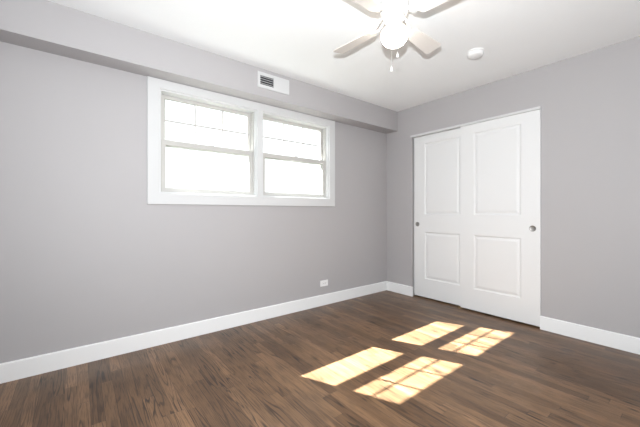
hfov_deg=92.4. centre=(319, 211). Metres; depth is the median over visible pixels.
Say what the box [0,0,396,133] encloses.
soffit
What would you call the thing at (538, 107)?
door frame
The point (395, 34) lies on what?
ceiling fan
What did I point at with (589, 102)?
wall
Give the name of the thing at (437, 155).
door
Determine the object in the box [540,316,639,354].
baseboard
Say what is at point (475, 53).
smoke detector
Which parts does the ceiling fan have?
blade, blade, pull chain, lamp globe, blade, blade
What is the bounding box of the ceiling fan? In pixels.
[333,0,448,71]
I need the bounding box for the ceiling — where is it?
[48,0,639,111]
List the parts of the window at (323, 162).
sash, sash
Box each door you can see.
[414,128,459,305]
[460,109,540,326]
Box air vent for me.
[257,71,288,94]
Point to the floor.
(386, 358)
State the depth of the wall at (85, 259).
2.36 m
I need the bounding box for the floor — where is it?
[0,290,639,426]
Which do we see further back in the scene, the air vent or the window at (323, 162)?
the window at (323, 162)
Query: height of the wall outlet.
0.070 m
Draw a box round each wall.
[0,41,386,363]
[387,36,639,337]
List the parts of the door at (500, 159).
finger pull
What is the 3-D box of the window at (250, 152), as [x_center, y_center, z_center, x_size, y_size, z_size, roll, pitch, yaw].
[-0.648,-0.573,3.128,1.984,1.026,0.158,0,0,-38]
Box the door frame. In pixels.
[410,106,540,137]
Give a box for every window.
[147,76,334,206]
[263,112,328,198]
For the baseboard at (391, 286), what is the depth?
4.09 m
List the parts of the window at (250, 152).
sash, sash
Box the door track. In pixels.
[412,109,538,137]
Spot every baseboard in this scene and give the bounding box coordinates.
[0,281,386,383]
[387,281,412,296]
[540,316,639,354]
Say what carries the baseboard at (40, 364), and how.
attached to the wall at (85, 259)
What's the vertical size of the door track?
0.018 m
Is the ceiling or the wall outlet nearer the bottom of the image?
the wall outlet
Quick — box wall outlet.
[320,280,327,286]
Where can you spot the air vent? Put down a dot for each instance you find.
(264, 80)
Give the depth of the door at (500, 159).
3.12 m
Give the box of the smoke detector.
[467,48,483,59]

